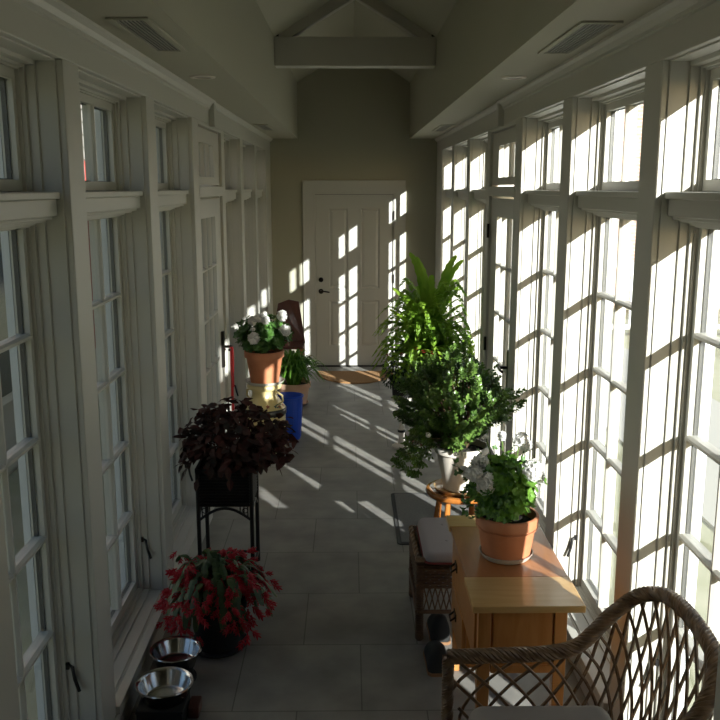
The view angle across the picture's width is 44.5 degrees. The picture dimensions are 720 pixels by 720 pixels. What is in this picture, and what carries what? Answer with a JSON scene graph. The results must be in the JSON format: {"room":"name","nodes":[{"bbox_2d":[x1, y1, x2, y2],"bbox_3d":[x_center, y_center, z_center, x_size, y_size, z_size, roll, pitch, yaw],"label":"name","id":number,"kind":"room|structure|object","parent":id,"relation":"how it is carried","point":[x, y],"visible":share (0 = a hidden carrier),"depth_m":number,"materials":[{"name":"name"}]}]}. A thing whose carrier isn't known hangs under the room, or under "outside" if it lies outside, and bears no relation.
{"room":"sunroom","nodes":[
{"label":"sunroom","id":0,"kind":"room"},
{"bbox_2d":[0,0,272,719],"bbox_3d":[-1.074,-0.566,6.098,0.200,2.950,8.350,0,11,-1],"label":"wall","id":1,"kind":"structure","parent":0,"point":[71,53],"depth_m":3.24,"materials":[{"name":"grey paint"}]},
{"bbox_2d":[0,35,96,719],"bbox_3d":[-1.031,0.313,2.515,0.233,2.440,1.040,0,11,-1],"label":"window","id":2,"kind":"structure","parent":1,"relation":"in","point":[39,342],"depth_m":2.91,"materials":[{"name":"grey paint"}]},
{"bbox_2d":[78,69,166,713],"bbox_3d":[-1.044,0.092,3.646,0.233,2.440,1.045,0,11,-1],"label":"window","id":3,"kind":"structure","parent":1,"relation":"in","point":[115,190],"depth_m":3.99,"materials":[{"name":"grey paint"}]},
{"bbox_2d":[13,0,271,141],"bbox_3d":[-0.953,-1.631,5.891,0.042,0.160,8.350,0,11,-1],"label":"trim","id":4,"kind":"structure","parent":1,"relation":"attached to","point":[59,13],"depth_m":3.38,"materials":[{"name":"grey paint"}]},
{"bbox_2d":[114,507,212,719],"bbox_3d":[-0.967,0.832,6.373,0.014,0.100,8.350,0,11,-1],"label":"baseboard","id":5,"kind":"structure","parent":1,"relation":"attached to","point":[131,700],"depth_m":3.85,"materials":[{"name":"grey paint"}]},
{"bbox_2d":[154,102,204,573],"bbox_3d":[-1.057,-0.130,4.780,0.233,2.440,1.045,0,11,-1],"label":"window","id":6,"kind":"structure","parent":1,"relation":"in","point":[171,127],"depth_m":5.18,"materials":[{"name":"grey paint"}]},
{"bbox_2d":[197,120,232,508],"bbox_3d":[-1.040,-0.301,5.941,0.264,2.490,1.000,0,11,-1],"label":"door","id":7,"kind":"structure","parent":1,"relation":"in","point":[209,138],"depth_m":6.01,"materials":[{"name":"grey paint"}]},
{"bbox_2d":[230,346,234,410],"bbox_3d":[-0.911,0.133,6.286,0.018,0.465,0.035,7,13,31],"label":"leash","id":8,"kind":"object","parent":7,"relation":"hanging from","point":[231,347],"visible":0.92,"depth_m":6.27,"materials":[{"name":"red"}]},
{"bbox_2d":[224,133,243,438],"bbox_3d":[-1.083,-0.567,7.010,0.233,2.440,1.020,0,11,-1],"label":"window","id":9,"kind":"structure","parent":1,"relation":"in","point":[230,143],"depth_m":7.42,"materials":[{"name":"grey paint"}]},
{"bbox_2d":[242,141,255,396],"bbox_3d":[-1.096,-0.782,8.114,0.233,2.440,1.010,0,11,-1],"label":"window","id":10,"kind":"structure","parent":1,"relation":"in","point":[247,148],"depth_m":8.50,"materials":[{"name":"grey paint"}]},
{"bbox_2d":[256,147,265,313],"bbox_3d":[-1.108,-0.994,9.193,0.233,2.440,0.970,0,11,-1],"label":"window","id":11,"kind":"structure","parent":1,"relation":"in","point":[259,152],"depth_m":9.57,"materials":[{"name":"grey paint"}]},
{"bbox_2d":[270,68,436,355],"bbox_3d":[-0.073,-1.905,10.204,2.400,4.000,0.200,0,11,-1],"label":"wall","id":12,"kind":"structure","parent":0,"point":[354,123],"depth_m":10.02,"materials":[{"name":"beige paint"}]},
{"bbox_2d":[302,180,405,366],"bbox_3d":[-0.068,-1.008,10.366,1.184,2.177,0.247,0,11,-1],"label":"door","id":13,"kind":"structure","parent":12,"relation":"in","point":[354,230],"depth_m":10.27,"materials":[{"name":"grey paint"}]},
{"bbox_2d":[129,367,588,719],"bbox_3d":[0.002,1.493,4.165,2.400,0.350,13.600,0,11,-1],"label":"floor","id":14,"kind":"structure","parent":0,"point":[339,642],"depth_m":4.59,"materials":[{"name":"tile"}]},
{"bbox_2d":[135,687,190,719],"bbox_3d":[-0.784,1.396,3.515,0.185,0.090,0.180,0,11,-1],"label":"stand","id":15,"kind":"object","parent":14,"relation":"on","point":[143,712],"visible":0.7,"depth_m":3.43,"materials":[{"name":"black metal"}]},
{"bbox_2d":[135,667,193,708],"bbox_3d":[-0.778,1.315,3.504,0.228,0.072,0.228,0,11,-1],"label":"steel bowl","id":16,"kind":"object","parent":15,"relation":"on","point":[162,687],"visible":1,"depth_m":3.55,"materials":[{"name":"silver metal"}]},
{"bbox_2d":[188,666,196,682],"bbox_3d":[-0.795,1.348,3.811,0.170,0.070,0.170,0,11,-1],"label":"stand","id":17,"kind":"object","parent":14,"relation":"on","point":[192,671],"visible":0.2,"depth_m":3.81,"materials":[{"name":"black metal"}]},
{"bbox_2d":[149,636,201,669],"bbox_3d":[-0.795,1.278,3.797,0.224,0.072,0.224,0,11,-1],"label":"steel bowl","id":18,"kind":"object","parent":17,"relation":"on","point":[173,651],"visible":0.95,"depth_m":3.85,"materials":[{"name":"silver metal"}]},
{"bbox_2d":[187,696,201,717],"bbox_3d":[-0.669,1.407,3.564,0.045,0.050,0.090,0,11,-1],"label":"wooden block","id":19,"kind":"object","parent":14,"relation":"on","point":[195,704],"visible":1,"depth_m":3.53,"materials":[{"name":"brown wood"}]},
{"bbox_2d":[153,547,282,658],"bbox_3d":[-0.661,1.099,4.060,0.602,0.464,0.646,0,11,-1],"label":"flowering plant","id":20,"kind":"object","parent":14,"relation":"on","point":[216,593],"visible":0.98,"depth_m":3.92,"materials":[{"name":"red plant"}]},
{"bbox_2d":[195,455,259,569],"bbox_3d":[-0.722,0.860,4.837,0.307,0.634,0.288,0,11,-1],"label":"plant stand","id":21,"kind":"object","parent":14,"relation":"on","point":[215,492],"visible":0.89,"depth_m":4.68,"materials":[{"name":"black metal"}]},
{"bbox_2d":[173,396,298,490],"bbox_3d":[-0.658,0.479,4.745,0.667,0.556,0.652,0,11,-1],"label":"plant","id":22,"kind":"object","parent":21,"relation":"on","point":[230,454],"visible":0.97,"depth_m":4.60,"materials":[{"name":"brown plant"}]},
{"bbox_2d":[245,384,286,453],"bbox_3d":[-0.768,0.457,7.112,0.350,0.553,0.350,0,11,-1],"label":"milk can","id":23,"kind":"object","parent":14,"relation":"on","point":[266,397],"visible":0.36,"depth_m":6.98,"materials":[{"name":"beige metal"}]},
{"bbox_2d":[233,310,293,386],"bbox_3d":[-0.764,-0.112,6.980,0.480,0.611,0.504,0,11,-1],"label":"geranium","id":24,"kind":"object","parent":23,"relation":"on","point":[262,342],"visible":1,"depth_m":6.88,"materials":[{"name":"green plant"}]},
{"bbox_2d":[244,348,283,383],"bbox_3d":[-0.763,0.049,7.032,0.320,0.260,0.320,0,11,-1],"label":"pot","id":25,"kind":"object","parent":24,"relation":"attached to","point":[264,366],"depth_m":6.93,"materials":[{"name":"ceramic"}]},
{"bbox_2d":[275,299,304,378],"bbox_3d":[-0.782,-0.190,9.550,0.360,0.885,0.494,0,11,-1],"label":"wooden chair","id":26,"kind":"object","parent":14,"relation":"on","point":[292,308],"visible":0.59,"depth_m":9.67,"materials":[{"name":"brown wood"}]},
{"bbox_2d":[277,392,303,439],"bbox_3d":[-0.602,0.479,7.444,0.258,0.382,0.218,0,11,-1],"label":"waste bin","id":27,"kind":"object","parent":14,"relation":"on","point":[293,401],"visible":0.42,"depth_m":7.37,"materials":[{"name":"blue plastic"}]},
{"bbox_2d":[279,349,329,404],"bbox_3d":[-0.622,0.159,8.655,0.716,0.544,0.713,0,11,-1],"label":"leaf plant","id":28,"kind":"object","parent":14,"relation":"on","point":[294,366],"visible":0.8,"depth_m":8.52,"materials":[{"name":"plant"}]},
{"bbox_2d":[317,371,392,383],"bbox_3d":[-0.055,0.193,9.857,0.880,0.016,0.627,0,11,-1],"label":"doormat","id":29,"kind":"object","parent":14,"relation":"on","point":[347,377],"visible":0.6,"depth_m":9.86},
{"bbox_2d":[392,398,411,449],"bbox_3d":[0.341,0.510,7.186,0.160,0.420,0.160,0,11,-1],"label":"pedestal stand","id":30,"kind":"object","parent":14,"relation":"on","point":[401,429],"visible":0.46,"depth_m":7.18,"materials":[{"name":"white ceramic"}]},
{"bbox_2d":[381,349,413,396],"bbox_3d":[0.292,0.105,7.123,0.284,0.398,0.366,5,12,23],"label":"plant","id":31,"kind":"object","parent":30,"relation":"on","point":[390,378],"visible":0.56,"depth_m":7.10,"materials":[{"name":"green plant"}]},
{"bbox_2d":[408,525,451,640],"bbox_3d":[0.482,1.068,4.326,0.463,0.422,0.498,0,11,-1],"label":"wicker ottoman","id":32,"kind":"object","parent":14,"relation":"on","point":[422,575],"visible":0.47,"depth_m":4.10,"materials":[{"name":"brown wicker"}]},
{"bbox_2d":[417,518,452,564],"bbox_3d":[0.481,0.866,4.254,0.385,0.062,0.480,0,11,-1],"label":"cushion","id":33,"kind":"object","parent":32,"relation":"on","point":[435,538],"visible":0.42,"depth_m":4.17,"materials":[{"name":"grey fabric"}]},
{"bbox_2d":[391,493,477,544],"bbox_3d":[0.531,1.012,5.686,0.625,0.010,0.900,0,11,-1],"label":"floor mat","id":34,"kind":"object","parent":14,"relation":"on","point":[408,508],"visible":0.41,"depth_m":5.78,"materials":[{"name":"grey fabric"}]},
{"bbox_2d":[423,640,445,676],"bbox_3d":[0.342,1.298,3.931,0.106,0.122,0.232,0,11,-1],"label":"shoe","id":35,"kind":"object","parent":14,"relation":"on","point":[433,651],"visible":0.84,"depth_m":3.83,"materials":[{"name":"black leather"}]},
{"bbox_2d":[426,614,450,644],"bbox_3d":[0.376,1.247,4.197,0.106,0.122,0.232,0,11,-1],"label":"shoe","id":36,"kind":"object","parent":14,"relation":"on","point":[437,625],"visible":0.91,"depth_m":4.09,"materials":[{"name":"black leather"}]},
{"bbox_2d":[425,480,477,517],"bbox_3d":[0.557,0.934,4.938,0.384,0.456,0.384,0,11,-1],"label":"round stool","id":37,"kind":"object","parent":14,"relation":"on","point":[431,491],"visible":0.25,"depth_m":4.80,"materials":[{"name":"brown wood"}]},
{"bbox_2d":[390,340,526,495],"bbox_3d":[0.517,0.322,4.788,0.726,0.818,0.683,-7,13,-32],"label":"potted plant","id":38,"kind":"object","parent":37,"relation":"on","point":[479,387],"visible":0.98,"depth_m":4.68,"materials":[{"name":"green plant"}]},
{"bbox_2d":[434,438,488,492],"bbox_3d":[0.559,0.588,4.870,0.304,0.250,0.304,0,11,-1],"label":"pot","id":39,"kind":"object","parent":38,"relation":"attached to","point":[449,483],"depth_m":4.79,"materials":[{"name":"white ceramic"}]},
{"bbox_2d":[446,515,585,708],"bbox_3d":[0.567,1.096,3.457,0.388,0.701,0.850,0,11,-1],"label":"wooden desk","id":40,"kind":"object","parent":14,"relation":"on","point":[528,603],"visible":0.76,"depth_m":3.09,"materials":[{"name":"brown wood"}]},
{"bbox_2d":[450,431,547,564],"bbox_3d":[0.530,0.519,3.331,0.328,0.479,0.337,10,15,43],"label":"geranium","id":41,"kind":"object","parent":40,"relation":"on","point":[507,523],"visible":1,"depth_m":3.26,"materials":[{"name":"green plant"}]},
{"bbox_2d":[475,507,538,560],"bbox_3d":[0.561,0.665,3.367,0.242,0.168,0.242,0,11,-1],"label":"pot","id":42,"kind":"object","parent":41,"relation":"attached to","point":[512,540],"depth_m":3.28,"materials":[{"name":"ceramic"}]},
{"bbox_2d":[441,586,718,719],"bbox_3d":[0.616,1.171,2.548,0.712,0.919,0.643,0,11,-1],"label":"wicker chair","id":43,"kind":"object","parent":14,"relation":"on","point":[702,708],"visible":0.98,"depth_m":2.75,"materials":[{"name":"brown wicker"}]},
{"bbox_2d":[468,706,610,719],"bbox_3d":[0.555,1.152,2.532,0.444,0.098,0.457,0,11,-1],"label":"seat cushion","id":44,"kind":"object","parent":43,"relation":"on","point":[483,712],"visible":1,"depth_m":2.68,"materials":[{"name":"beige fabric"}]},
{"bbox_2d":[0,477,719,719],"bbox_3d":[0.024,0.275,1.929,2.400,2.900,0.180,0,11,-1],"label":"wall","id":45,"kind":"structure","parent":0,"point":[9,698],"depth_m":2.04,"materials":[{"name":"grey paint"}]},
{"bbox_2d":[61,0,667,138],"bbox_3d":[0.004,-1.897,3.287,2.400,1.360,13.380,0,11,-1],"label":"ceiling","id":46,"kind":"structure","parent":0,"point":[479,43],"depth_m":4.90,"materials":[{"name":"beige paint"}]},
{"bbox_2d":[105,17,186,51],"bbox_3d":[-0.769,-1.188,3.228,0.140,0.008,0.710,0,11,-1],"label":"ceiling vent","id":47,"kind":"object","parent":46,"relation":"in","point":[143,30],"visible":1,"depth_m":3.15,"materials":[{"name":"white metal"}]},
{"bbox_2d":[189,75,214,79],"bbox_3d":[-0.792,-1.421,4.421,0.132,0.006,0.132,0,11,-1],"label":"recessed light","id":48,"kind":"object","parent":46,"relation":"in","point":[204,77],"visible":1,"depth_m":4.40,"materials":[{"name":"white plastic"}]},
{"bbox_2d":[253,124,274,130],"bbox_3d":[-0.875,-2.137,8.081,0.130,0.008,0.800,0,11,-1],"label":"ceiling vent","id":49,"kind":"object","parent":46,"relation":"in","point":[264,127],"visible":1,"depth_m":8.05,"materials":[{"name":"white metal"}]},
{"bbox_2d":[274,34,435,68],"bbox_3d":[-0.038,-2.450,6.982,1.270,0.237,0.156,0,11,-1],"label":"beam","id":50,"kind":"structure","parent":46,"relation":"attached to","point":[290,52],"depth_m":6.91,"materials":[{"name":"grey paint"}]},
{"bbox_2d":[279,0,430,36],"bbox_3d":[-0.038,-2.741,6.928,1.270,0.400,0.110,0,11,-1],"label":"rafter","id":51,"kind":"object","parent":46,"relation":"attached to","point":[332,6],"visible":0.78,"depth_m":6.89,"materials":[{"name":"grey paint"}]},
{"bbox_2d":[432,125,454,131],"bbox_3d":[0.774,-2.155,8.173,0.130,0.008,0.850,0,11,-1],"label":"ceiling vent","id":52,"kind":"object","parent":46,"relation":"in","point":[442,128],"visible":1,"depth_m":8.16,"materials":[{"name":"white metal"}]},
{"bbox_2d":[501,76,526,79],"bbox_3d":[0.777,-1.425,4.438,0.132,0.006,0.132,0,11,-1],"label":"recessed light","id":53,"kind":"object","parent":46,"relation":"in","point":[503,77],"visible":1,"depth_m":4.43,"materials":[{"name":"white plastic"}]},
{"bbox_2d":[538,21,623,53],"bbox_3d":[0.809,-1.200,3.290,0.143,0.008,0.700,0,11,-1],"label":"ceiling vent","id":54,"kind":"object","parent":46,"relation":"in","point":[584,33],"visible":1,"depth_m":3.23,"materials":[{"name":"white metal"}]},
{"bbox_2d":[435,0,719,719],"bbox_3d":[1.026,-0.571,6.121,0.200,2.950,8.350,0,11,-1],"label":"wall","id":55,"kind":"structure","parent":0,"point":[653,54],"depth_m":3.26,"materials":[{"name":"grey paint"}]},
{"bbox_2d":[442,147,451,318],"bbox_3d":[0.989,-0.998,9.217,0.233,2.440,0.970,0,11,-1],"label":"window","id":56,"kind":"structure","parent":55,"relation":"in","point":[448,152],"depth_m":9.54,"materials":[{"name":"grey paint"}]},
{"bbox_2d":[453,141,466,388],"bbox_3d":[1.001,-0.787,8.137,0.233,2.440,1.010,0,11,-1],"label":"window","id":57,"kind":"structure","parent":55,"relation":"in","point":[461,149],"depth_m":8.50,"materials":[{"name":"grey paint"}]},
{"bbox_2d":[463,133,487,438],"bbox_3d":[1.014,-0.571,7.033,0.233,2.440,1.020,0,11,-1],"label":"window","id":58,"kind":"structure","parent":55,"relation":"in","point":[479,146],"depth_m":7.42,"materials":[{"name":"grey paint"}]},
{"bbox_2d":[481,120,516,462],"bbox_3d":[0.996,-0.301,5.939,0.264,2.490,1.051,0,11,-1],"label":"door","id":59,"kind":"structure","parent":55,"relation":"in","point":[502,139],"depth_m":5.99,"materials":[{"name":"grey paint"}]},
{"bbox_2d":[515,102,563,534],"bbox_3d":[1.040,-0.135,4.803,0.233,2.440,1.045,0,11,-1],"label":"window","id":60,"kind":"structure","parent":55,"relation":"in","point":[543,148],"depth_m":5.18,"materials":[{"name":"grey paint"}]},
{"bbox_2d":[435,0,718,141],"bbox_3d":[0.904,-1.635,5.912,0.042,0.160,8.350,0,11,-1],"label":"trim","id":61,"kind":"structure","parent":55,"relation":"attached to","point":[670,12],"depth_m":3.38,"materials":[{"name":"grey paint"}]},
{"bbox_2d":[566,637,607,712],"bbox_3d":[0.918,0.828,6.394,0.014,0.100,8.350,0,11,-1],"label":"baseboard","id":62,"kind":"structure","parent":55,"relation":"attached to","point":[584,688],"depth_m":3.71,"materials":[{"name":"grey paint"}]},
{"bbox_2d":[557,70,645,710],"bbox_3d":[1.053,0.087,3.670,0.233,2.440,1.045,0,11,-1],"label":"window","id":63,"kind":"structure","parent":55,"relation":"in","point":[600,198],"depth_m":4.01,"materials":[{"name":"white glass"}]},
{"bbox_2d":[627,40,719,719],"bbox_3d":[1.066,0.308,2.539,0.233,2.440,1.040,0,11,-1],"label":"window","id":64,"kind":"structure","parent":55,"relation":"in","point":[685,340],"depth_m":2.92,"materials":[{"name":"grey paint"}]},
{"label":"outside","id":65,"kind":"structure","parent":0,"visible":0},
{"bbox_2d":[8,308,719,719],"bbox_3d":[-0.239,-2.283,25.026,120.000,0.250,130.000,0,11,-1],"label":"ground","id":66,"kind":"structure","parent":65,"point":[707,532],"depth_m":5.87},
{"bbox_2d":[0,105,108,475],"bbox_3d":[-6.141,-3.895,11.395,6.700,8.150,14.800,0,11,-1],"label":"house","id":67,"kind":"structure","parent":66,"relation":"on","point":[5,367],"depth_m":7.40,"materials":[{"name":"grey"}]},
{"bbox_2d":[606,340,719,528],"bbox_3d":[3.331,0.457,10.318,1.600,0.020,60.000,0,11,-1],"label":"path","id":68,"kind":"structure","parent":66,"relation":"on","point":[712,468],"depth_m":8.65,"materials":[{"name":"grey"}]},
{"bbox_2d":[611,262,719,328],"bbox_3d":[7.685,-0.946,14.211,8.400,1.280,0.080,0,11,-1],"label":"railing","id":69,"kind":"object","parent":66,"relation":"on","point":[630,264],"visible":0.05,"depth_m":14.13,"materials":[{"name":"white"}]},
{"bbox_2d":[613,104,719,307],"bbox_3d":[10.394,-6.637,21.241,11.600,9.750,8.800,0,11,-1],"label":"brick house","id":70,"kind":"structure","parent":66,"relation":"on","point":[640,107],"depth_m":17.67,"materials":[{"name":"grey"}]},
{"bbox_3d":[0.564,0.441,7.379,0.300,0.480,0.300,0,11,-1],"label":"pedestal stand","id":71,"kind":"object","parent":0,"visible":0},
{"bbox_2d":[372,252,474,390],"bbox_3d":[0.501,-0.269,7.230,0.832,1.228,1.086,-1,11,-4],"label":"potted fern","id":72,"kind":"object","parent":71,"relation":"on","point":[426,325],"visible":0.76,"depth_m":7.09,"materials":[{"name":"green plant"}]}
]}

